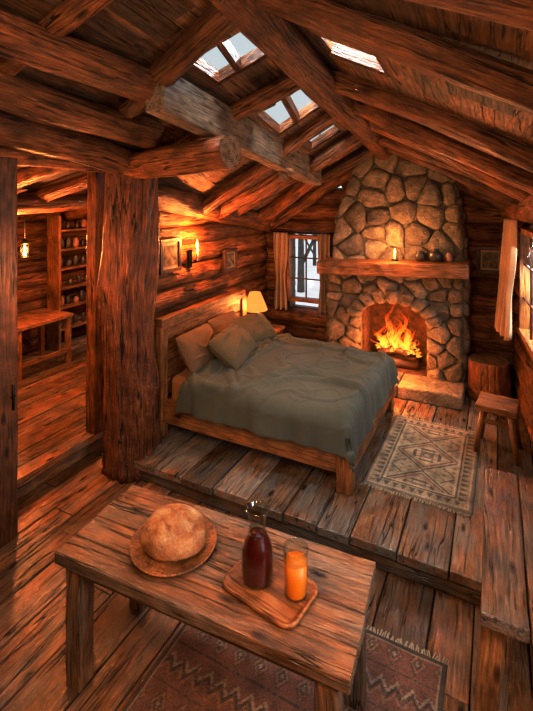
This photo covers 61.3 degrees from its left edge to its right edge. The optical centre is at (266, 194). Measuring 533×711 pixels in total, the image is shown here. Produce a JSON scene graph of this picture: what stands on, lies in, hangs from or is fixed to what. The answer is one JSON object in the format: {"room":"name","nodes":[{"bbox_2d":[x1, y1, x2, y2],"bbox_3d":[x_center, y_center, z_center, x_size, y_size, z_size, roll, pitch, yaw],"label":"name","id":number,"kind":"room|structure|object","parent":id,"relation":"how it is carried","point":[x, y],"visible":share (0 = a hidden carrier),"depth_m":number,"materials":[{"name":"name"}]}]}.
{"room":"log cabin bedroom","nodes":[
{"label":"log cabin bedroom","id":0,"kind":"room"},
{"bbox_2d":[17,211,86,354],"bbox_3d":[-4.530,1.441,6.573,0.276,2.449,6.608,0,0,27],"label":"wall","id":1,"kind":"structure","parent":0,"point":[32,270],"depth_m":7.65,"materials":[{"name":"brown wood"}]},
{"bbox_2d":[17,166,86,194],"bbox_3d":[-3.033,-0.142,5.855,3.480,0.945,6.686,0,0,27],"label":"ceiling","id":2,"kind":"structure","parent":0,"point":[68,174],"depth_m":5.84,"materials":[{"name":"brown wood"}]},
{"bbox_2d":[17,166,68,188],"bbox_3d":[-3.326,-0.007,5.312,3.002,0.910,0.225,0,0,27],"label":"log","id":3,"kind":"object","parent":2,"relation":"attached to","point":[26,176],"visible":0.41,"depth_m":4.84,"materials":[{"name":"brown wood"}]},
{"bbox_2d":[17,193,86,214],"bbox_3d":[-2.978,0.100,6.063,0.316,0.312,5.708,0,0,27],"label":"log","id":4,"kind":"object","parent":2,"relation":"attached to","point":[26,204],"visible":0.22,"depth_m":6.05,"materials":[{"name":"brown wood"}]},
{"bbox_2d":[19,214,29,257],"bbox_3d":[-3.294,0.448,6.134,0.140,0.804,0.140,0,0,27],"label":"hanging lantern","id":5,"kind":"object","parent":4,"relation":"hanging from","point":[25,254],"visible":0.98,"depth_m":6.12,"materials":[{"name":"black metal"}]},
{"bbox_2d":[25,192,86,221],"bbox_3d":[-2.600,-0.017,6.749,3.003,0.910,0.225,0,0,27],"label":"log","id":6,"kind":"object","parent":2,"relation":"attached to","point":[29,217],"visible":0.09,"depth_m":7.27,"materials":[{"name":"brown wood"}]},
{"bbox_2d":[26,173,86,201],"bbox_3d":[-2.965,-0.025,6.026,3.007,0.903,0.225,0,0,25],"label":"log","id":7,"kind":"object","parent":2,"relation":"attached to","point":[79,183],"visible":0.41,"depth_m":5.79,"materials":[{"name":"brown wood"}]},
{"bbox_2d":[63,209,86,220],"bbox_3d":[-2.237,-0.016,7.458,2.989,0.952,0.247,0,0,26],"label":"log","id":8,"kind":"object","parent":2,"relation":"attached to","point":[69,215],"visible":0.16,"depth_m":7.90,"materials":[{"name":"brown wood"}]},
{"bbox_2d":[17,334,102,499],"bbox_3d":[-3.147,2.745,5.981,3.161,0.222,6.600,0,0,27],"label":"floor","id":9,"kind":"structure","parent":0,"point":[53,436],"depth_m":5.38,"materials":[{"name":"brown wood"}]},
{"bbox_2d":[17,308,73,381],"bbox_3d":[-3.628,2.264,6.921,0.750,0.771,0.965,0,0,27],"label":"table","id":10,"kind":"object","parent":9,"relation":"on","point":[40,317],"visible":0.82,"depth_m":6.96,"materials":[{"name":"brown wood"}]},
{"bbox_2d":[47,215,86,350],"bbox_3d":[-3.434,1.500,8.063,0.300,2.300,0.900,0,0,27],"label":"shelf unit","id":11,"kind":"object","parent":9,"relation":"on","point":[54,230],"visible":0.45,"depth_m":7.68,"materials":[{"name":"brown wood"}]},
{"bbox_2d":[61,295,63,306],"bbox_3d":[-3.520,1.822,7.742,0.080,0.179,0.080,0,0,27],"label":"jar","id":12,"kind":"object","parent":11,"relation":"on","point":[62,297],"visible":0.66,"depth_m":7.71,"materials":[{"name":"ceramic"}]},
{"bbox_2d":[65,236,70,247],"bbox_3d":[-3.475,0.824,7.891,0.101,0.195,0.101,0,0,27],"label":"jar","id":13,"kind":"object","parent":11,"relation":"on","point":[68,239],"visible":1,"depth_m":7.85,"materials":[{"name":"ceramic"}]},
{"bbox_2d":[65,296,70,303],"bbox_3d":[-3.495,1.843,7.914,0.088,0.137,0.088,0,0,27],"label":"jar","id":14,"kind":"object","parent":11,"relation":"on","point":[67,299],"visible":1,"depth_m":7.88,"materials":[{"name":"ceramic"}]},
{"bbox_2d":[66,221,69,228],"bbox_3d":[-3.488,0.527,7.905,0.076,0.129,0.076,0,0,27],"label":"jar","id":15,"kind":"object","parent":11,"relation":"on","point":[67,222],"visible":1,"depth_m":7.88,"materials":[{"name":"brown ceramic"}]},
{"bbox_2d":[66,259,71,266],"bbox_3d":[-3.470,1.192,7.900,0.104,0.118,0.104,0,0,27],"label":"jar","id":16,"kind":"object","parent":11,"relation":"on","point":[68,262],"visible":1,"depth_m":7.86,"materials":[{"name":"ceramic"}]},
{"bbox_2d":[67,278,72,284],"bbox_3d":[-3.457,1.528,7.927,0.104,0.107,0.104,0,0,27],"label":"jar","id":17,"kind":"object","parent":11,"relation":"on","point":[70,280],"visible":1,"depth_m":7.89,"materials":[{"name":"ceramic"}]},
{"bbox_2d":[72,255,77,264],"bbox_3d":[-3.411,1.160,8.028,0.100,0.183,0.100,0,0,27],"label":"jar","id":18,"kind":"object","parent":11,"relation":"on","point":[75,257],"visible":1,"depth_m":7.99,"materials":[{"name":"ceramic"}]},
{"bbox_2d":[72,237,78,246],"bbox_3d":[-3.395,0.838,8.010,0.107,0.167,0.107,0,0,27],"label":"jar","id":19,"kind":"object","parent":11,"relation":"on","point":[75,242],"visible":1,"depth_m":7.97,"materials":[{"name":"ceramic"}]},
{"bbox_2d":[73,313,77,322],"bbox_3d":[-3.422,2.203,8.055,0.078,0.157,0.078,0,0,27],"label":"jar","id":20,"kind":"object","parent":11,"relation":"on","point":[75,317],"visible":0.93,"depth_m":8.03,"materials":[{"name":"ceramic"}]},
{"bbox_2d":[73,296,78,302],"bbox_3d":[-3.387,1.858,8.014,0.098,0.107,0.098,0,0,27],"label":"jar","id":21,"kind":"object","parent":11,"relation":"on","point":[76,298],"visible":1,"depth_m":7.98,"materials":[{"name":"ceramic"}]},
{"bbox_2d":[77,275,80,282],"bbox_3d":[-3.365,1.509,8.082,0.071,0.146,0.071,0,0,27],"label":"jar","id":22,"kind":"object","parent":11,"relation":"on","point":[78,276],"visible":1,"depth_m":8.05,"materials":[{"name":"ceramic"}]},
{"bbox_2d":[78,289,84,300],"bbox_3d":[-3.348,1.815,8.146,0.106,0.194,0.106,0,0,27],"label":"jar","id":23,"kind":"object","parent":11,"relation":"on","point":[81,294],"visible":0.97,"depth_m":8.11,"materials":[{"name":"ceramic"}]},
{"bbox_2d":[81,312,84,320],"bbox_3d":[-3.321,2.202,8.152,0.068,0.160,0.068,0,0,27],"label":"jar","id":24,"kind":"object","parent":11,"relation":"on","point":[83,313],"visible":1,"depth_m":8.12,"materials":[{"name":"ceramic"}]},
{"bbox_2d":[81,256,84,263],"bbox_3d":[-3.341,1.179,8.190,0.078,0.145,0.078,0,0,27],"label":"jar","id":25,"kind":"object","parent":11,"relation":"on","point":[82,257],"visible":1,"depth_m":8.16,"materials":[{"name":"ceramic"}]},
{"bbox_2d":[80,219,86,227],"bbox_3d":[-3.335,0.514,8.208,0.108,0.155,0.108,0,0,27],"label":"jar","id":26,"kind":"object","parent":11,"relation":"on","point":[83,223],"visible":1,"depth_m":8.17,"materials":[{"name":"ceramic"}]},
{"bbox_2d":[86,171,104,434],"bbox_3d":[-1.913,1.125,5.037,0.165,3.050,0.145,0,0,27],"label":"timber post","id":27,"kind":"object","parent":9,"relation":"on","point":[94,373],"visible":0.68,"depth_m":4.98,"materials":[{"name":"brown wood"}]},
{"bbox_2d":[0,0,364,210],"bbox_3d":[-1.043,-0.640,3.758,2.437,2.559,8.550,0,0,27],"label":"ceiling","id":28,"kind":"structure","parent":0,"point":[138,31],"depth_m":3.39,"materials":[{"name":"brown wood"}]},
{"bbox_2d":[0,0,113,75],"bbox_3d":[-1.295,-1.005,2.756,1.846,0.799,0.168,0,0,26],"label":"log","id":29,"kind":"object","parent":28,"relation":"attached to","point":[68,15],"visible":0.52,"depth_m":2.65,"materials":[{"name":"brown wood"}]},
{"bbox_2d":[0,110,136,174],"bbox_3d":[-2.483,-0.629,2.638,0.362,0.964,4.886,0,0,28],"label":"log","id":30,"kind":"object","parent":28,"relation":"attached to","point":[16,132],"visible":0.76,"depth_m":3.82,"materials":[{"name":"brown wood"}]},
{"bbox_2d":[0,6,155,102],"bbox_3d":[-1.633,-0.939,2.456,0.320,0.465,2.952,0,0,36],"label":"log","id":31,"kind":"object","parent":28,"relation":"attached to","point":[24,41],"visible":0.82,"depth_m":2.82,"materials":[{"name":"brown wood"}]},
{"bbox_2d":[0,70,163,148],"bbox_3d":[-2.158,-0.860,2.280,0.343,0.850,4.539,0,0,28],"label":"log","id":32,"kind":"object","parent":28,"relation":"attached to","point":[25,97],"visible":0.94,"depth_m":3.39,"materials":[{"name":"brown wood"}]},
{"bbox_2d":[118,4,236,117],"bbox_3d":[-0.666,-0.956,3.281,1.279,0.675,0.217,0,0,40],"label":"log","id":33,"kind":"object","parent":28,"relation":"attached to","point":[212,26],"visible":0.7,"depth_m":3.10,"materials":[{"name":"brown wood"}]},
{"bbox_2d":[192,32,265,83],"bbox_3d":[-0.308,-1.155,3.647,0.560,0.348,0.520,0,0,27],"label":"window","id":34,"kind":"structure","parent":28,"relation":"attached to","point":[236,64],"depth_m":3.77,"materials":[{"name":"brown wood"}]},
{"bbox_2d":[146,78,320,184],"bbox_3d":[-0.075,-0.545,4.875,0.185,0.818,3.380,0,0,27],"label":"beam","id":35,"kind":"structure","parent":28,"relation":"attached to","point":[182,104],"depth_m":4.02,"materials":[{"name":"brown wood"}]},
{"bbox_2d":[174,75,299,143],"bbox_3d":[-0.516,-0.628,4.405,2.010,1.014,0.191,0,0,28],"label":"log","id":36,"kind":"object","parent":28,"relation":"attached to","point":[284,86],"visible":0.29,"depth_m":4.09,"materials":[{"name":"brown wood"}]},
{"bbox_2d":[196,112,336,218],"bbox_3d":[-0.028,-0.353,5.380,2.011,1.314,0.223,0,0,27],"label":"log","id":37,"kind":"object","parent":28,"relation":"attached to","point":[323,122],"visible":0.77,"depth_m":5.35,"materials":[{"name":"brown wood"}]},
{"bbox_2d":[257,96,318,134],"bbox_3d":[0.241,-0.918,4.703,0.580,0.484,0.620,0,0,27],"label":"window","id":38,"kind":"structure","parent":28,"relation":"attached to","point":[296,116],"depth_m":4.86,"materials":[{"name":"brown wood"}]},
{"bbox_2d":[237,133,360,216],"bbox_3d":[0.353,-0.241,6.133,2.045,1.251,0.214,0,0,27],"label":"log","id":39,"kind":"object","parent":28,"relation":"attached to","point":[328,156],"visible":0.49,"depth_m":5.88,"materials":[{"name":"brown wood"}]},
{"bbox_2d":[257,147,373,221],"bbox_3d":[0.676,-0.149,6.776,2.056,1.240,0.190,0,0,25],"label":"log","id":40,"kind":"object","parent":28,"relation":"attached to","point":[339,168],"visible":0.54,"depth_m":6.55,"materials":[{"name":"brown wood"}]},
{"bbox_2d":[302,125,340,149],"bbox_3d":[0.664,-0.774,5.554,0.480,0.391,0.460,0,0,27],"label":"window","id":41,"kind":"structure","parent":28,"relation":"attached to","point":[310,145],"depth_m":5.71,"materials":[{"name":"brown wood"}]},
{"bbox_2d":[154,211,267,398],"bbox_3d":[-0.833,1.150,6.384,0.325,3.049,3.389,0,0,27],"label":"wall","id":42,"kind":"structure","parent":0,"point":[206,279],"depth_m":6.17,"materials":[{"name":"brown wood"}]},
{"bbox_2d":[159,237,181,274],"bbox_3d":[-1.149,0.720,5.367,0.045,0.408,0.388,0,0,27],"label":"picture frame","id":43,"kind":"object","parent":42,"relation":"attached to","point":[170,261],"visible":0.8,"depth_m":5.36,"materials":[{"name":"brown wood"}]},
{"bbox_2d":[164,244,176,266],"bbox_3d":[-1.145,0.720,5.365,0.010,0.245,0.231,0,0,27],"label":"print","id":44,"kind":"object","parent":43,"relation":"attached to","point":[170,250],"depth_m":5.36},
{"bbox_2d":[187,240,200,267],"bbox_3d":[-0.912,0.744,5.717,0.177,0.372,0.098,0,0,27],"label":"wall sconce","id":45,"kind":"object","parent":42,"relation":"attached to","point":[189,252],"visible":1,"depth_m":5.72,"materials":[{"name":"black metal"}]},
{"bbox_2d":[158,185,274,232],"bbox_3d":[-0.699,0.238,6.159,0.339,0.808,3.498,0,0,26],"label":"log","id":46,"kind":"object","parent":42,"relation":"on","point":[170,199],"visible":0.57,"depth_m":5.56,"materials":[{"name":"brown wood"}]},
{"bbox_2d":[218,171,287,218],"bbox_3d":[-0.223,-0.003,5.797,1.124,0.644,0.177,0,0,35],"label":"brace","id":47,"kind":"object","parent":46,"relation":"attached to","point":[277,178],"visible":0.91,"depth_m":5.69,"materials":[{"name":"brown wood"}]},
{"bbox_2d":[263,182,314,222],"bbox_3d":[0.324,0.063,6.807,0.204,0.785,1.304,0,0,-35],"label":"brace","id":48,"kind":"object","parent":46,"relation":"attached to","point":[301,188],"visible":0.68,"depth_m":6.70,"materials":[{"name":"brown wood"}]},
{"bbox_2d":[223,248,236,272],"bbox_3d":[-0.531,0.950,6.578,0.045,0.328,0.348,0,0,27],"label":"picture frame","id":49,"kind":"object","parent":42,"relation":"attached to","point":[229,255],"visible":1,"depth_m":6.55,"materials":[{"name":"brown wood"}]},
{"bbox_2d":[227,253,233,266],"bbox_3d":[-0.528,0.950,6.577,0.010,0.190,0.204,0,0,27],"label":"print","id":50,"kind":"object","parent":49,"relation":"attached to","point":[230,256],"depth_m":6.57},
{"bbox_2d":[0,445,532,710],"bbox_3d":[-0.020,2.897,3.154,5.300,0.105,8.598,0,0,27],"label":"floor","id":51,"kind":"structure","parent":0,"point":[128,642],"depth_m":2.98,"materials":[{"name":"brown wood"}]},
{"bbox_2d":[0,157,17,547],"bbox_3d":[-2.286,1.270,3.376,0.159,3.160,0.874,0,0,27],"label":"wooden post","id":52,"kind":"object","parent":51,"relation":"on","point":[8,166],"depth_m":3.69,"materials":[{"name":"brown wood"}]},
{"bbox_2d":[96,154,161,484],"bbox_3d":[-1.427,1.220,4.751,0.642,3.268,0.641,0,0,16],"label":"post","id":53,"kind":"object","parent":51,"relation":"on","point":[127,280],"visible":0.85,"depth_m":4.51,"materials":[{"name":"brown wood"}]},
{"bbox_2d":[123,134,240,178],"bbox_3d":[-0.877,-0.328,4.242,1.430,0.376,0.298,0,0,35],"label":"log beam","id":54,"kind":"structure","parent":53,"relation":"on","point":[218,153],"depth_m":3.98,"materials":[{"name":"brown wood"}]},
{"bbox_2d":[122,624,449,710],"bbox_3d":[-0.002,2.841,2.302,1.591,0.015,1.839,0,0,27],"label":"rug","id":55,"kind":"object","parent":51,"relation":"on","point":[198,670],"visible":0.44,"depth_m":2.63,"materials":[{"name":"fabric"}]},
{"bbox_2d":[55,485,375,710],"bbox_3d":[-0.307,2.467,2.591,1.754,0.766,0.689,0,0,23],"label":"table","id":56,"kind":"object","parent":55,"relation":"on","point":[327,647],"visible":0.87,"depth_m":2.45,"materials":[{"name":"brown wood"}]},
{"bbox_2d":[129,514,216,576],"bbox_3d":[-0.552,2.070,2.683,0.512,0.027,0.512,0,0,27],"label":"wooden plate","id":57,"kind":"object","parent":56,"relation":"on","point":[145,563],"visible":0.52,"depth_m":2.55,"materials":[{"name":"brown wood"}]},
{"bbox_2d":[140,504,206,561],"bbox_3d":[-0.549,1.986,2.683,0.407,0.175,0.365,0,0,27],"label":"bread loaf","id":58,"kind":"object","parent":57,"relation":"on","point":[173,532],"visible":1,"depth_m":2.58,"materials":[{"name":"brown food"}]},
{"bbox_2d":[223,558,317,629],"bbox_3d":[0.018,2.069,2.381,0.460,0.028,0.310,0,0,36],"label":"serving tray","id":59,"kind":"object","parent":56,"relation":"on","point":[270,601],"visible":0.69,"depth_m":2.31,"materials":[{"name":"brown wood"}]},
{"bbox_2d":[241,500,273,590],"bbox_3d":[-0.049,1.879,2.427,0.174,0.384,0.174,0,0,27],"label":"carafe","id":60,"kind":"object","parent":59,"relation":"on","point":[257,558],"visible":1,"depth_m":2.37,"materials":[{"name":"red glass"}]},
{"bbox_2d":[283,545,308,602],"bbox_3d":[0.152,1.947,2.336,0.136,0.247,0.136,0,0,27],"label":"drinking glass","id":61,"kind":"object","parent":59,"relation":"on","point":[295,562],"visible":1,"depth_m":2.30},
{"bbox_2d":[474,468,532,710],"bbox_3d":[1.662,2.537,2.947,0.497,0.626,1.440,0,0,27],"label":"bench","id":62,"kind":"object","parent":51,"relation":"on","point":[504,611],"visible":1,"depth_m":2.64,"materials":[{"name":"brown wood"}]},
{"bbox_2d":[102,388,532,624],"bbox_3d":[1.178,2.743,5.340,4.650,0.195,3.815,0,0,27],"label":"floor","id":63,"kind":"structure","parent":0,"point":[441,550],"depth_m":3.96,"materials":[{"name":"brown wood"}]},
{"bbox_2d":[154,288,398,495],"bbox_3d":[0.196,2.009,5.281,2.299,1.282,2.068,0,0,27],"label":"bed","id":64,"kind":"object","parent":63,"relation":"on","point":[320,404],"visible":0.91,"depth_m":4.62,"materials":[{"name":"grey fabric"}]},
{"bbox_2d":[176,323,216,372],"bbox_3d":[-0.779,1.778,5.267,0.356,0.408,0.681,0,0,24],"label":"pillow","id":65,"kind":"object","parent":64,"relation":"on","point":[193,348],"visible":0.8,"depth_m":5.05,"materials":[{"name":"beige fabric"}]},
{"bbox_2d":[208,311,238,334],"bbox_3d":[-0.507,1.761,5.870,0.324,0.383,0.608,0,0,27],"label":"pillow","id":66,"kind":"object","parent":64,"relation":"on","point":[218,323],"visible":0.38,"depth_m":5.74,"materials":[{"name":"beige fabric"}]},
{"bbox_2d":[208,323,256,369],"bbox_3d":[-0.385,1.788,5.360,0.418,0.391,0.744,0,0,17],"label":"pillow","id":67,"kind":"object","parent":64,"relation":"on","point":[234,344],"visible":0.99,"depth_m":5.13,"materials":[{"name":"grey fabric"}]},
{"bbox_2d":[232,312,275,342],"bbox_3d":[-0.166,1.788,6.010,0.391,0.379,0.642,0,0,36],"label":"pillow","id":68,"kind":"object","parent":64,"relation":"on","point":[256,324],"visible":0.64,"depth_m":5.91,"materials":[{"name":"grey fabric"}]},
{"bbox_2d":[175,333,398,472],"bbox_3d":[0.320,2.128,5.218,2.021,0.566,2.067,0,0,27],"label":"duvet","id":69,"kind":"object","parent":64,"relation":"on","point":[314,400],"depth_m":4.52,"materials":[{"name":"grey fabric"}]},
{"bbox_2d":[271,324,284,334],"bbox_3d":[-0.041,2.348,6.923,0.500,0.605,0.500,0,0,27],"label":"nightstand","id":70,"kind":"object","parent":63,"relation":"on","point":[278,328],"visible":0.13,"depth_m":6.94,"materials":[{"name":"brown wood"}]},
{"bbox_2d":[246,291,267,312],"bbox_3d":[-0.172,1.757,6.799,0.380,0.574,0.380,0,0,27],"label":"table lamp","id":71,"kind":"object","parent":70,"relation":"on","point":[255,302],"visible":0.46,"depth_m":6.69,"materials":[{"name":"fabric"}]},
{"bbox_2d":[317,154,471,409],"bbox_3d":[1.805,0.954,6.454,2.053,3.403,1.160,0,0,27],"label":"fireplace","id":72,"kind":"object","parent":63,"relation":"on","point":[374,301],"visible":0.87,"depth_m":6.31,"materials":[{"name":"stone"}]},
{"bbox_2d":[391,249,397,260],"bbox_3d":[1.783,0.825,6.252,0.100,0.175,0.100,0,0,27],"label":"candle","id":73,"kind":"object","parent":72,"relation":"on","point":[394,254],"visible":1,"depth_m":6.24,"materials":[{"name":"white wax"}]},
{"bbox_2d":[388,355,418,360],"bbox_3d":[1.976,2.436,6.740,0.569,0.123,0.120,0,0,31],"label":"log","id":74,"kind":"object","parent":72,"relation":"in","point":[408,357],"visible":0.26,"depth_m":6.64,"materials":[{"name":"brown wood"}]},
{"bbox_2d":[383,345,407,355],"bbox_3d":[1.893,2.291,6.632,0.094,0.152,0.448,0,0,-26],"label":"log","id":75,"kind":"object","parent":74,"relation":"on","point":[399,351],"visible":0.78,"depth_m":6.51,"materials":[{"name":"brown wood"}]},
{"bbox_2d":[392,357,418,370],"bbox_3d":[1.873,2.436,6.559,0.669,0.148,0.132,0,0,22],"label":"log","id":76,"kind":"object","parent":72,"relation":"in","point":[400,363],"visible":0.49,"depth_m":6.45,"materials":[{"name":"brown wood"}]},
{"bbox_2d":[377,347,413,354],"bbox_3d":[1.906,2.302,6.644,0.536,0.124,0.109,0,0,-1],"label":"log","id":77,"kind":"object","parent":76,"relation":"on","point":[389,351],"visible":0.69,"depth_m":6.61,"materials":[{"name":"brown wood"}]},
{"bbox_2d":[414,251,425,260],"bbox_3d":[2.086,0.833,6.120,0.150,0.130,0.150,0,0,27],"label":"clay pot","id":78,"kind":"object","parent":72,"relation":"on","point":[419,255],"visible":1,"depth_m":6.07,"materials":[{"name":"ceramic"}]},
{"bbox_2d":[428,248,441,261],"bbox_3d":[2.255,0.805,6.011,0.180,0.170,0.180,0,0,27],"label":"clay pot","id":79,"kind":"object","parent":72,"relation":"on","point":[434,255],"visible":1,"depth_m":5.95,"materials":[{"name":"black ceramic"}]},
{"bbox_2d":[445,253,452,261],"bbox_3d":[2.406,0.823,5.934,0.090,0.120,0.090,0,0,27],"label":"clay pot","id":80,"kind":"object","parent":72,"relation":"on","point":[448,257],"visible":1,"depth_m":5.90,"materials":[{"name":"orange ceramic"}]},
{"bbox_2d":[360,414,479,516],"bbox_3d":[1.624,2.642,4.559,0.962,0.015,1.540,0,0,27],"label":"rug","id":81,"kind":"object","parent":63,"relation":"on","point":[433,463],"visible":0.98,"depth_m":4.40,"materials":[{"name":"fabric"}]},
{"bbox_2d":[467,353,511,400],"bbox_3d":[2.910,2.395,5.870,0.522,0.518,0.486,0,0,27],"label":"stump","id":82,"kind":"object","parent":63,"relation":"on","point":[487,372],"visible":0.88,"depth_m":5.71,"materials":[{"name":"brown wood"}]},
{"bbox_2d":[473,391,522,464],"bbox_3d":[2.405,2.399,4.677,0.430,0.513,0.393,0,0,33],"label":"stool","id":83,"kind":"object","parent":63,"relation":"on","point":[503,406],"visible":1,"depth_m":4.62,"materials":[{"name":"brown wood"}]},
{"bbox_2d":[264,182,518,388],"bbox_3d":[0.367,0.904,7.714,7.858,3.529,0.313,0,0,27],"label":"wall","id":84,"kind":"structure","parent":0,"point":[484,223],"depth_m":6.33,"materials":[{"name":"brown wood"}]},
{"bbox_2d":[272,230,331,234],"bbox_3d":[0.564,0.611,7.318,1.048,0.032,0.034,0,0,27],"label":"curtain rod","id":85,"kind":"object","parent":84,"relation":"attached to","point":[272,230],"visible":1,"depth_m":7.30,"materials":[{"name":"black metal"}]},
{"bbox_2d":[273,232,287,309],"bbox_3d":[0.230,1.255,7.484,0.265,1.290,0.108,0,0,29],"label":"curtain","id":86,"kind":"object","parent":85,"relation":"hanging from","point":[280,240],"visible":1,"depth_m":7.47,"materials":[{"name":"fabric"}]},
{"bbox_2d":[318,233,329,314],"bbox_3d":[0.910,1.255,7.139,0.210,1.290,0.108,0,0,29],"label":"curtain","id":87,"kind":"object","parent":85,"relation":"hanging from","point":[323,239],"visible":0.7,"depth_m":7.13,"materials":[{"name":"fabric"}]},
{"bbox_2d":[286,234,324,304],"bbox_3d":[0.651,1.205,7.379,0.720,1.092,0.122,0,0,27],"label":"window","id":88,"kind":"structure","parent":84,"relation":"in","point":[289,277],"depth_m":7.42,"materials":[{"name":"brown wood"}]},
{"bbox_2d":[269,168,352,230],"bbox_3d":[0.914,-0.099,7.164,2.138,1.406,0.276,0,0,27],"label":"log","id":89,"kind":"object","parent":84,"relation":"attached to","point":[308,199],"visible":0.44,"depth_m":7.17,"materials":[{"name":"brown wood"}]},
{"bbox_2d":[398,156,504,210],"bbox_3d":[2.516,-0.265,6.290,1.752,1.026,0.274,0,0,27],"label":"log","id":90,"kind":"object","parent":84,"relation":"attached to","point":[464,189],"visible":0.23,"depth_m":6.05,"materials":[{"name":"brown wood"}]},
{"bbox_2d":[477,246,500,273],"bbox_3d":[3.052,0.890,6.144,0.328,0.368,0.045,0,0,27],"label":"picture frame","id":91,"kind":"object","parent":84,"relation":"attached to","point":[488,258],"visible":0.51,"depth_m":6.14,"materials":[{"name":"brown wood"}]},
{"bbox_2d":[482,252,497,268],"bbox_3d":[3.050,0.890,6.141,0.190,0.218,0.010,0,0,27],"label":"print","id":92,"kind":"object","parent":91,"relation":"attached to","point":[489,259],"depth_m":6.14},
{"bbox_2d":[293,0,532,165],"bbox_3d":[1.273,-0.641,2.578,2.776,2.559,8.550,0,0,27],"label":"ceiling","id":93,"kind":"structure","parent":0,"point":[514,45],"depth_m":2.85,"materials":[{"name":"brown wood"}]},
{"bbox_2d":[209,0,391,160],"bbox_3d":[0.065,-1.137,3.219,0.369,1.391,8.240,0,0,27],"label":"log","id":94,"kind":"object","parent":93,"relation":"attached to","point":[278,38],"visible":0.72,"depth_m":3.37,"materials":[{"name":"brown wood"}]},
{"bbox_2d":[316,35,388,75],"bbox_3d":[0.629,-1.087,3.305,0.540,0.389,0.440,0,0,27],"label":"window","id":95,"kind":"structure","parent":93,"relation":"attached to","point":[351,54],"depth_m":3.45,"materials":[{"name":"white glass"}]},
{"bbox_2d":[255,0,532,113],"bbox_3d":[0.790,-0.724,2.271,2.110,1.237,0.246,0,0,27],"label":"ceiling beam","id":96,"kind":"structure","parent":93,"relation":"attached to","point":[498,79],"depth_m":2.19,"materials":[{"name":"brown wood"}]},
{"bbox_2d":[329,68,532,172],"bbox_3d":[1.381,-0.569,3.599,1.981,1.130,0.241,0,0,27],"label":"log","id":97,"kind":"object","parent":93,"relation":"attached to","point":[516,152],"visible":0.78,"depth_m":3.52,"materials":[{"name":"brown wood"}]},
{"bbox_2d":[378,135,483,183],"bbox_3d":[2.180,-0.372,5.376,1.821,0.995,0.247,0,0,29],"label":"log","id":98,"kind":"object","parent":93,"relation":"attached to","point":[387,142],"visible":0.27,"depth_m":5.50,"materials":[{"name":"brown wood"}]},
{"bbox_2d":[351,99,532,193],"bbox_3d":[1.675,-0.491,4.253,1.903,1.113,0.201,0,0,27],"label":"log","id":99,"kind":"object","parent":93,"relation":"attached to","point":[522,179],"visible":0.84,"depth_m":4.18,"materials":[{"name":"brown wood"}]},
{"bbox_2d":[369,121,530,201],"bbox_3d":[1.951,-0.422,4.872,1.840,1.130,0.238,0,0,27],"label":"log","id":100,"kind":"object","parent":93,"relation":"attached to","point":[509,190],"visible":0.48,"depth_m":4.74,"materials":[{"name":"brown wood"}]},
{"bbox_2d":[387,147,515,204],"bbox_3d":[2.397,-0.298,5.863,1.760,0.995,0.205,0,0,26],"label":"log","id":101,"kind":"object","parent":93,"relation":"attached to","point":[475,185],"visible":0.43,"depth_m":5.71,"materials":[{"name":"brown wood"}]},
{"bbox_2d":[405,0,532,31],"bbox_3d":[0.489,-0.799,1.606,2.216,1.229,0.212,0,0,27],"label":"log","id":102,"kind":"object","parent":93,"relation":"attached to","point":[514,13],"visible":1,"depth_m":1.45,"materials":[{"name":"brown wood"}]},
{"bbox_2d":[512,222,532,445],"bbox_3d":[1.964,1.098,2.213,0.316,3.525,8.349,0,0,21],"label":"wall","id":103,"kind":"structure","parent":0,"point":[522,360],"depth_m":5.43,"materials":[{"name":"brown wood"}]},
{"bbox_2d":[501,194,532,223],"bbox_3d":[1.828,-0.093,2.269,0.356,0.973,8.162,0,0,21],"label":"log","id":104,"kind":"object","parent":103,"relation":"on","point":[522,211],"visible":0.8,"depth_m":4.77,"materials":[{"name":"brown wood"}]},
{"bbox_2d":[494,218,516,340],"bbox_3d":[2.856,0.980,5.390,0.183,1.400,0.714,0,0,21],"label":"curtain","id":105,"kind":"object","parent":104,"relation":"hanging from","point":[503,317],"visible":0.99,"depth_m":5.28,"materials":[{"name":"fabric"}]},
{"bbox_2d":[518,227,532,357],"bbox_3d":[2.818,0.985,4.793,0.122,1.234,0.960,0,0,21],"label":"window","id":106,"kind":"structure","parent":103,"relation":"in","point":[525,329],"depth_m":5.15,"materials":[{"name":"brown wood"}]},
{"label":"outside","id":107,"kind":"structure","parent":0,"visible":0},
{"bbox_2d":[295,234,319,306],"bbox_3d":[3.030,2.300,27.973,60.000,1.700,37.400,0,0,27],"label":"snowy ground","id":108,"kind":"structure","parent":107,"point":[313,287],"depth_m":15.47,"materials":[{"name":"white snow"}]},
{"bbox_2d":[297,134,320,292],"bbox_3d":[1.642,0.641,13.020,1.812,5.025,2.983,0,0,27],"label":"tree","id":109,"kind":"object","parent":108,"relation":"on","point":[300,282],"visible":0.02,"depth_m":13.54,"materials":[{"name":"plant"}]},
{"bbox_2d":[304,234,315,265],"bbox_3d":[1.632,0.964,17.654,1.618,4.379,3.075,0,0,4],"label":"tree","id":110,"kind":"object","parent":108,"relation":"on","point":[313,251],"visible":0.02,"depth_m":17.50,"materials":[{"name":"grey plant"}]},
{"bbox_3d":[-3.424,0.967,1.857,0.318,3.790,2.808,0,0,27],"label":"wall","id":111,"kind":"structure","parent":0,"visible":0},
{"bbox_2d":[0,146,104,172],"bbox_3d":[-2.071,-0.349,3.946,0.230,0.263,2.358,0,0,30],"label":"lintel","id":112,"kind":"object","parent":111,"relation":"attached to","point":[24,158],"visible":0.33,"depth_m":3.95,"materials":[{"name":"brown wood"}]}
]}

